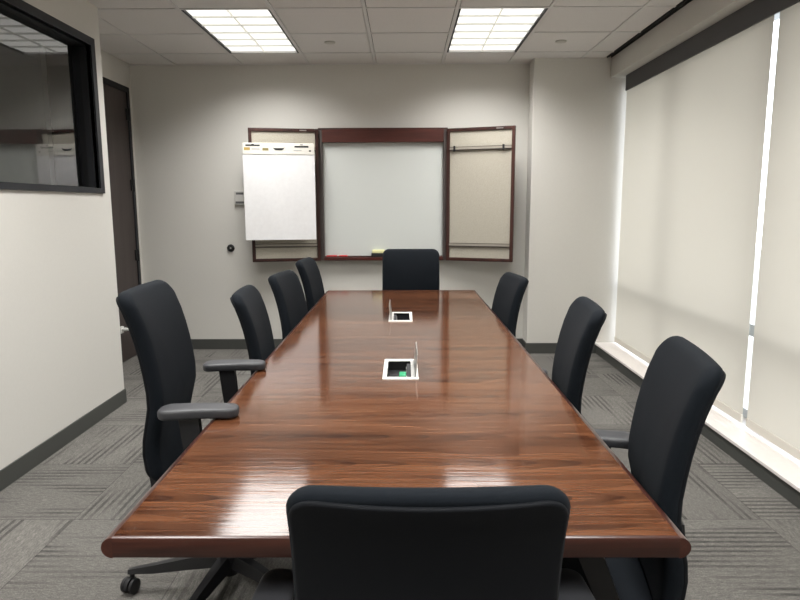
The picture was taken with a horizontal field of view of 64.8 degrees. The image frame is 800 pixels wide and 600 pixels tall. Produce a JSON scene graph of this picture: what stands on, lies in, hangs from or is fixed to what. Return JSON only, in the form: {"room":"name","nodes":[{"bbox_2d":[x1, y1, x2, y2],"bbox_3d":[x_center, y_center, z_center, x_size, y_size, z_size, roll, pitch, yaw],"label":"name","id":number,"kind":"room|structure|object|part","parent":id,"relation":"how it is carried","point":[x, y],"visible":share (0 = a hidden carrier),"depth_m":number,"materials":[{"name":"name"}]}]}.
{"room":"conference room","nodes":[
{"label":"conference room","id":0,"kind":"room"},
{"bbox_2d":[0,27,55,184],"bbox_3d":[-3.421,-0.308,1.840,2.340,2.960,4.696,0,8,0],"label":"wall","id":1,"kind":"structure","parent":0,"point":[26,142],"depth_m":3.98,"materials":[{"name":"grey paint"}]},
{"bbox_2d":[0,0,123,469],"bbox_3d":[-2.285,-0.183,1.054,0.619,2.817,6.516,0,8,0],"label":"wall","id":2,"kind":"structure","parent":0,"point":[61,351],"depth_m":3.61,"materials":[{"name":"paint"}]},
{"bbox_2d":[0,0,104,193],"bbox_3d":[-2.108,-0.958,2.580,0.301,0.972,3.065,0,8,0],"label":"window","id":3,"kind":"structure","parent":2,"relation":"in","point":[66,57],"depth_m":4.01,"materials":[{"name":"black metal"}]},
{"bbox_2d":[0,388,126,491],"bbox_3d":[-1.967,1.159,1.258,0.009,0.100,6.526,0,8,0],"label":"baseboard","id":4,"kind":"structure","parent":2,"relation":"attached to","point":[9,474],"depth_m":3.59,"materials":[{"name":"grey rubber"}]},
{"bbox_2d":[101,50,142,283],"bbox_3d":[-2.524,-0.788,5.111,0.100,2.817,1.684,0,8,0],"label":"wall","id":5,"kind":"structure","parent":0,"point":[114,69],"depth_m":5.62,"materials":[{"name":"paint"}]},
{"bbox_2d":[102,76,141,361],"bbox_3d":[-2.477,-0.643,5.394,0.150,2.445,1.035,0,8,0],"label":"door","id":6,"kind":"structure","parent":5,"relation":"in","point":[116,95],"depth_m":5.61,"materials":[{"name":"black metal"}]},
{"bbox_2d":[129,46,529,338],"bbox_3d":[-0.282,-0.925,5.980,4.615,2.817,0.100,0,8,0],"label":"wall","id":7,"kind":"structure","parent":0,"point":[191,123],"depth_m":5.85,"materials":[{"name":"paint"}]},
{"bbox_2d":[227,244,234,251],"bbox_3d":[-1.609,-0.493,5.988,0.072,0.072,0.026,0,8,0],"label":"bumper cover","id":8,"kind":"object","parent":7,"relation":"attached to","point":[230,247],"visible":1,"depth_m":5.98,"materials":[{"name":"black rubber"}]},
{"bbox_2d":[234,191,244,204],"bbox_3d":[-1.505,-0.959,5.916,0.090,0.130,0.030,0,8,0],"label":"thermostat","id":9,"kind":"object","parent":7,"relation":"attached to","point":[239,195],"visible":0.87,"depth_m":5.90,"materials":[{"name":"grey plastic"}]},
{"bbox_2d":[248,125,515,261],"bbox_3d":[-0.167,-0.960,5.757,2.375,1.210,0.330,0,8,0],"label":"cabinet","id":10,"kind":"object","parent":7,"relation":"attached to","point":[448,191],"visible":0.74,"depth_m":5.82,"materials":[{"name":"brown wood"}]},
{"bbox_2d":[242,143,315,239],"bbox_3d":[-1.076,-0.969,5.651,0.628,0.855,0.019,-2,9,-10],"label":"pad","id":11,"kind":"object","parent":10,"relation":"hanging from","point":[280,201],"visible":1,"depth_m":5.65,"materials":[{"name":"paper"}]},
{"bbox_3d":[-1.048,-0.951,5.756,0.622,1.198,0.032,-2,9,-12],"label":"door frame","id":12,"kind":"part","parent":10,"relation":"part of","materials":[{"name":"brown wood"}]},
{"bbox_3d":[-1.045,-0.505,5.813,0.562,0.022,0.012,-2,9,-12],"label":"rail","id":13,"kind":"part","parent":10,"relation":"part of","materials":[{"name":"beige metal"}]},
{"bbox_2d":[371,250,384,256],"bbox_3d":[-0.204,-0.440,5.933,0.130,0.066,0.044,0,8,0],"label":"eraser","id":14,"kind":"object","parent":10,"relation":"on","point":[375,253],"visible":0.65,"depth_m":5.91,"materials":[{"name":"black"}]},
{"bbox_3d":[-0.155,-0.936,5.895,1.112,1.043,0.025,0,8,0],"label":"whiteboard panel","id":15,"kind":"part","parent":10,"relation":"part of","materials":[{"name":"grey ceramic"}]},
{"bbox_3d":[-0.157,-1.507,5.795,1.112,0.115,0.094,0,8,0],"label":"header panel","id":16,"kind":"part","parent":10,"relation":"part of","materials":[{"name":"brown wood"}]},
{"bbox_2d":[324,256,442,260],"bbox_3d":[-0.153,-0.394,5.957,1.112,0.032,0.102,0,8,0],"label":"marker tray","id":17,"kind":"object","parent":10,"relation":"on","point":[350,258],"depth_m":5.91,"materials":[{"name":"brown wood"}]},
{"bbox_3d":[0.721,-0.504,5.766,0.562,0.022,0.012,3,9,20],"label":"rail","id":18,"kind":"part","parent":10,"relation":"part of","materials":[{"name":"beige"}]},
{"bbox_3d":[0.719,-1.362,5.637,0.562,0.022,0.012,3,9,20],"label":"rail","id":19,"kind":"part","parent":10,"relation":"part of","materials":[{"name":"beige"}]},
{"bbox_3d":[0.723,-0.949,5.708,0.622,1.198,0.032,3,9,20],"label":"door frame","id":20,"kind":"part","parent":10,"relation":"part of","materials":[{"name":"brown wood"}]},
{"bbox_2d":[191,338,595,353],"bbox_3d":[-0.314,0.442,6.026,4.305,0.100,0.213,0,8,0],"label":"baseboard","id":21,"kind":"structure","parent":7,"relation":"attached to","point":[196,343],"depth_m":6.13,"materials":[{"name":"grey rubber"}]},
{"bbox_2d":[87,0,682,63],"bbox_3d":[-0.349,-1.557,1.690,4.258,0.020,8.168,0,8,0],"label":"ceiling","id":22,"kind":"structure","parent":0,"point":[557,19],"depth_m":4.63,"materials":[{"name":"tile"}]},
{"bbox_2d":[325,41,335,44],"bbox_3d":[-0.552,-2.031,4.977,0.088,0.012,0.088,0,8,0],"label":"sprinkler cover","id":23,"kind":"object","parent":22,"relation":"attached to","point":[326,42],"visible":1,"depth_m":4.95,"materials":[{"name":"white metal"}]},
{"bbox_2d":[98,0,675,65],"bbox_3d":[-0.349,-1.546,1.692,4.290,0.009,8.200,0,8,0],"label":"grid","id":24,"kind":"object","parent":22,"relation":"attached to","point":[457,7],"visible":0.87,"depth_m":4.71,"materials":[{"name":"silver metal"}]},
{"bbox_2d":[181,2,298,52],"bbox_3d":[-1.146,-2.046,4.724,0.586,0.103,1.196,0,8,0],"label":"ceiling light","id":25,"kind":"object","parent":24,"relation":"attached to","point":[236,31],"visible":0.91,"depth_m":4.68,"materials":[{"name":"white plastic"}]},
{"bbox_2d":[447,3,547,51],"bbox_3d":[0.684,-2.051,4.714,0.586,0.103,1.196,0,8,0],"label":"ceiling light","id":26,"kind":"object","parent":24,"relation":"attached to","point":[499,29],"visible":0.91,"depth_m":4.66,"materials":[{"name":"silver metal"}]},
{"bbox_2d":[555,40,566,43],"bbox_3d":[1.268,-2.035,4.967,0.088,0.012,0.088,0,8,0],"label":"sprinkler cover","id":27,"kind":"object","parent":22,"relation":"attached to","point":[556,41],"visible":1,"depth_m":4.95,"materials":[{"name":"white metal"}]},
{"bbox_2d":[607,0,691,57],"bbox_3d":[1.816,-1.560,1.575,0.042,0.052,7.996,0,8,0],"label":"ceiling vent","id":28,"kind":"object","parent":22,"relation":"in","point":[683,3],"visible":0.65,"depth_m":4.57,"materials":[{"name":"black metal"}]},
{"bbox_2d":[0,349,799,599],"bbox_3d":[-0.171,1.110,2.088,4.870,0.060,8.400,0,8,0],"label":"floor","id":29,"kind":"structure","parent":0,"point":[743,535],"depth_m":2.83,"materials":[{"name":"carpet"}]},
{"bbox_2d":[116,280,294,599],"bbox_3d":[-0.657,0.497,2.232,0.699,1.113,0.737,-1,9,-4],"label":"office chair","id":30,"kind":"object","parent":29,"relation":"on","point":[152,312],"visible":0.62,"depth_m":2.11,"materials":[{"name":"black fabric"}]},
{"bbox_3d":[-0.828,0.264,2.178,0.139,0.635,0.428,-1,9,-4],"label":"backrest","id":31,"kind":"part","parent":30,"relation":"part of","materials":[{"name":"black fabric"}]},
{"bbox_3d":[-0.814,0.946,2.280,0.332,0.072,0.060,-1,9,-4],"label":"leg","id":32,"kind":"part","parent":30,"relation":"part of","materials":[{"name":"black plastic"}]},
{"bbox_3d":[-0.628,0.531,2.020,0.097,0.387,0.176,-1,9,-4],"label":"arm post","id":33,"kind":"part","parent":30,"relation":"part of","materials":[{"name":"black plastic"}]},
{"bbox_3d":[-0.667,0.972,2.105,0.060,0.072,0.332,2,9,14],"label":"leg","id":34,"kind":"part","parent":30,"relation":"part of","materials":[{"name":"black plastic"}]},
{"bbox_3d":[-0.655,0.470,2.430,0.097,0.387,0.176,-1,9,-4],"label":"arm post","id":35,"kind":"part","parent":30,"relation":"part of","materials":[{"name":"black plastic"}]},
{"bbox_3d":[-0.458,0.958,2.196,0.294,0.072,0.230,-1,9,-4],"label":"leg","id":36,"kind":"part","parent":30,"relation":"part of","materials":[{"name":"black plastic"}]},
{"bbox_2d":[230,285,274,375],"bbox_3d":[-0.510,0.441,2.990,0.699,1.000,0.735,-1,9,-4],"label":"office chair","id":37,"kind":"object","parent":29,"relation":"on","point":[247,301],"visible":0.2,"depth_m":2.80,"materials":[{"name":"black fabric"}]},
{"bbox_2d":[268,270,307,340],"bbox_3d":[-0.461,0.334,3.740,0.714,0.990,0.707,1,9,6],"label":"office chair","id":38,"kind":"object","parent":29,"relation":"on","point":[286,287],"visible":0.19,"depth_m":3.63,"materials":[{"name":"black fabric"}]},
{"bbox_2d":[295,257,324,311],"bbox_3d":[-0.467,0.202,4.589,0.710,1.000,0.730,0,9,4],"label":"office chair","id":39,"kind":"object","parent":29,"relation":"on","point":[308,270],"visible":0.26,"depth_m":4.43,"materials":[{"name":"black fabric"}]},
{"bbox_2d":[101,290,690,557],"bbox_3d":[0.001,0.559,3.068,1.146,0.740,3.627,0,8,0],"label":"conference table","id":40,"kind":"object","parent":29,"relation":"on","point":[480,411],"visible":0.78,"depth_m":1.73,"materials":[{"name":"brown wood"}]},
{"bbox_3d":[-0.562,0.215,3.019,0.022,0.042,3.627,0,8,0],"label":"edge moulding","id":41,"kind":"part","parent":40,"relation":"part of","materials":[{"name":"brown wood"}]},
{"bbox_3d":[-0.009,0.481,1.228,1.102,0.042,0.010,0,8,0],"label":"edge moulding","id":42,"kind":"part","parent":40,"relation":"part of","materials":[{"name":"brown wood"}]},
{"bbox_2d":[382,342,418,379],"bbox_3d":[0.003,0.251,2.475,0.134,0.127,0.308,0,8,0],"label":"box","id":43,"kind":"object","parent":40,"relation":"on","point":[394,369],"visible":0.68,"depth_m":2.52,"materials":[{"name":"white plastic"}]},
{"bbox_3d":[0.003,0.271,2.478,0.134,0.004,0.308,0,8,0],"label":"frame","id":44,"kind":"part","parent":43,"relation":"part of","materials":[{"name":"white plastic"}]},
{"bbox_3d":[0.062,0.226,2.471,0.012,0.078,0.270,0,8,0],"label":"lid","id":45,"kind":"part","parent":43,"relation":"part of","materials":[{"name":"grey metal"}]},
{"bbox_2d":[388,300,412,321],"bbox_3d":[0.004,0.076,3.641,0.134,0.127,0.308,0,8,0],"label":"box","id":46,"kind":"object","parent":40,"relation":"on","point":[393,316],"visible":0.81,"depth_m":3.71,"materials":[{"name":"white plastic"}]},
{"bbox_3d":[-0.056,0.052,3.638,0.012,0.078,0.270,0,8,0],"label":"lid","id":47,"kind":"part","parent":46,"relation":"part of","materials":[{"name":"grey metal"}]},
{"bbox_3d":[0.004,0.097,3.644,0.134,0.004,0.308,0,8,0],"label":"frame","id":48,"kind":"part","parent":46,"relation":"part of","materials":[{"name":"white plastic"}]},
{"bbox_3d":[0.562,0.212,3.013,0.022,0.042,3.627,0,8,0],"label":"edge moulding","id":49,"kind":"part","parent":40,"relation":"part of","materials":[{"name":"brown wood"}]},
{"bbox_2d":[382,249,439,289],"bbox_3d":[0.094,0.136,4.900,0.735,1.035,0.699,0,8,0],"label":"office chair","id":50,"kind":"object","parent":29,"relation":"on","point":[402,269],"visible":0.26,"depth_m":4.98,"materials":[{"name":"black fabric"}]},
{"bbox_2d":[251,485,594,599],"bbox_3d":[0.039,0.725,1.249,0.735,0.948,0.699,0,8,0],"label":"office chair","id":51,"kind":"object","parent":29,"relation":"on","point":[347,542],"visible":1,"depth_m":0.99,"materials":[{"name":"black fabric"}]},
{"bbox_2d":[491,272,528,337],"bbox_3d":[0.518,0.317,3.975,0.699,0.948,0.735,-1,9,-7],"label":"office chair","id":52,"kind":"object","parent":29,"relation":"on","point":[511,287],"visible":0.23,"depth_m":3.85,"materials":[{"name":"black fabric"}]},
{"bbox_2d":[542,296,606,419],"bbox_3d":[0.517,0.507,2.489,0.699,1.010,0.735,1,9,6],"label":"office chair","id":53,"kind":"object","parent":29,"relation":"on","point":[584,319],"visible":0.21,"depth_m":2.29,"materials":[{"name":"black fabric"}]},
{"bbox_2d":[562,336,725,599],"bbox_3d":[0.538,0.622,1.705,0.699,1.014,0.735,1,9,10],"label":"office chair","id":54,"kind":"object","parent":29,"relation":"on","point":[681,384],"visible":0.52,"depth_m":1.54,"materials":[{"name":"black fabric"}]},
{"bbox_3d":[0.455,0.702,1.525,0.126,0.387,0.176,1,9,10],"label":"arm post","id":55,"kind":"part","parent":54,"relation":"part of","materials":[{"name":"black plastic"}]},
{"bbox_3d":[0.469,0.792,1.750,0.460,0.109,0.475,1,9,10],"label":"seat","id":56,"kind":"part","parent":54,"relation":"part of","materials":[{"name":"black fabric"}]},
{"bbox_3d":[0.707,0.438,1.653,0.139,0.635,0.428,1,9,10],"label":"backrest","id":57,"kind":"part","parent":54,"relation":"part of","materials":[{"name":"black fabric"}]},
{"bbox_2d":[523,56,626,342],"bbox_3d":[1.605,-0.907,5.820,0.840,2.817,0.204,0,8,0],"label":"wall","id":58,"kind":"structure","parent":0,"point":[577,114],"depth_m":5.71,"materials":[{"name":"paint"}]},
{"bbox_2d":[625,0,799,90],"bbox_3d":[1.942,-1.296,1.561,0.012,0.131,7.890,0,8,0],"label":"shade valance","id":59,"kind":"object","parent":58,"relation":"attached to","point":[753,13],"visible":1,"depth_m":3.94,"materials":[{"name":"grey metal"}]},
{"bbox_2d":[614,15,774,422],"bbox_3d":[2.009,-0.601,4.592,0.051,2.330,2.222,0,8,0],"label":"roller shade","id":60,"kind":"object","parent":59,"relation":"hanging from","point":[694,139],"visible":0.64,"depth_m":4.19,"materials":[{"name":"fabric"}]},
{"bbox_2d":[596,346,799,509],"bbox_3d":[2.041,1.048,1.964,0.445,0.085,7.996,0,8,0],"label":"baseboard","id":61,"kind":"structure","parent":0,"point":[789,493],"depth_m":3.38,"materials":[{"name":"grey rubber"}]},
{"bbox_2d":[611,0,753,77],"bbox_3d":[2.053,-0.384,2.308,0.418,2.817,9.100,0,8,0],"label":"trim","id":62,"kind":"structure","parent":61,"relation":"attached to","point":[696,16],"depth_m":4.30,"materials":[{"name":"paint"}]},
{"bbox_2d":[595,342,799,491],"bbox_3d":[1.959,0.997,1.957,0.308,0.020,7.996,0,8,0],"label":"trim","id":63,"kind":"structure","parent":61,"relation":"on","point":[776,460],"depth_m":3.48,"materials":[{"name":"paint"}]},
{"bbox_2d":[743,12,779,417],"bbox_3d":[2.126,-0.541,4.120,0.110,2.382,1.270,0,8,0],"label":"window","id":64,"kind":"structure","parent":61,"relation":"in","point":[777,16],"depth_m":3.77,"materials":[{"name":"white glass"}]},
{"bbox_2d":[746,2,799,459],"bbox_3d":[1.998,-0.260,2.306,0.051,2.330,2.298,0,8,0],"label":"roller shade","id":65,"kind":"object","parent":64,"relation":"attached to","point":[773,413],"visible":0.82,"depth_m":3.27,"materials":[{"name":"fabric"}]},
{"label":"outside","id":66,"kind":"structure","parent":0,"visible":0},
{"bbox_2d":[744,251,760,399],"bbox_3d":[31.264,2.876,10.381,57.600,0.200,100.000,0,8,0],"label":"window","id":67,"kind":"structure","parent":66,"point":[757,254],"depth_m":25.17,"materials":[{"name":"white glass"}]}
]}

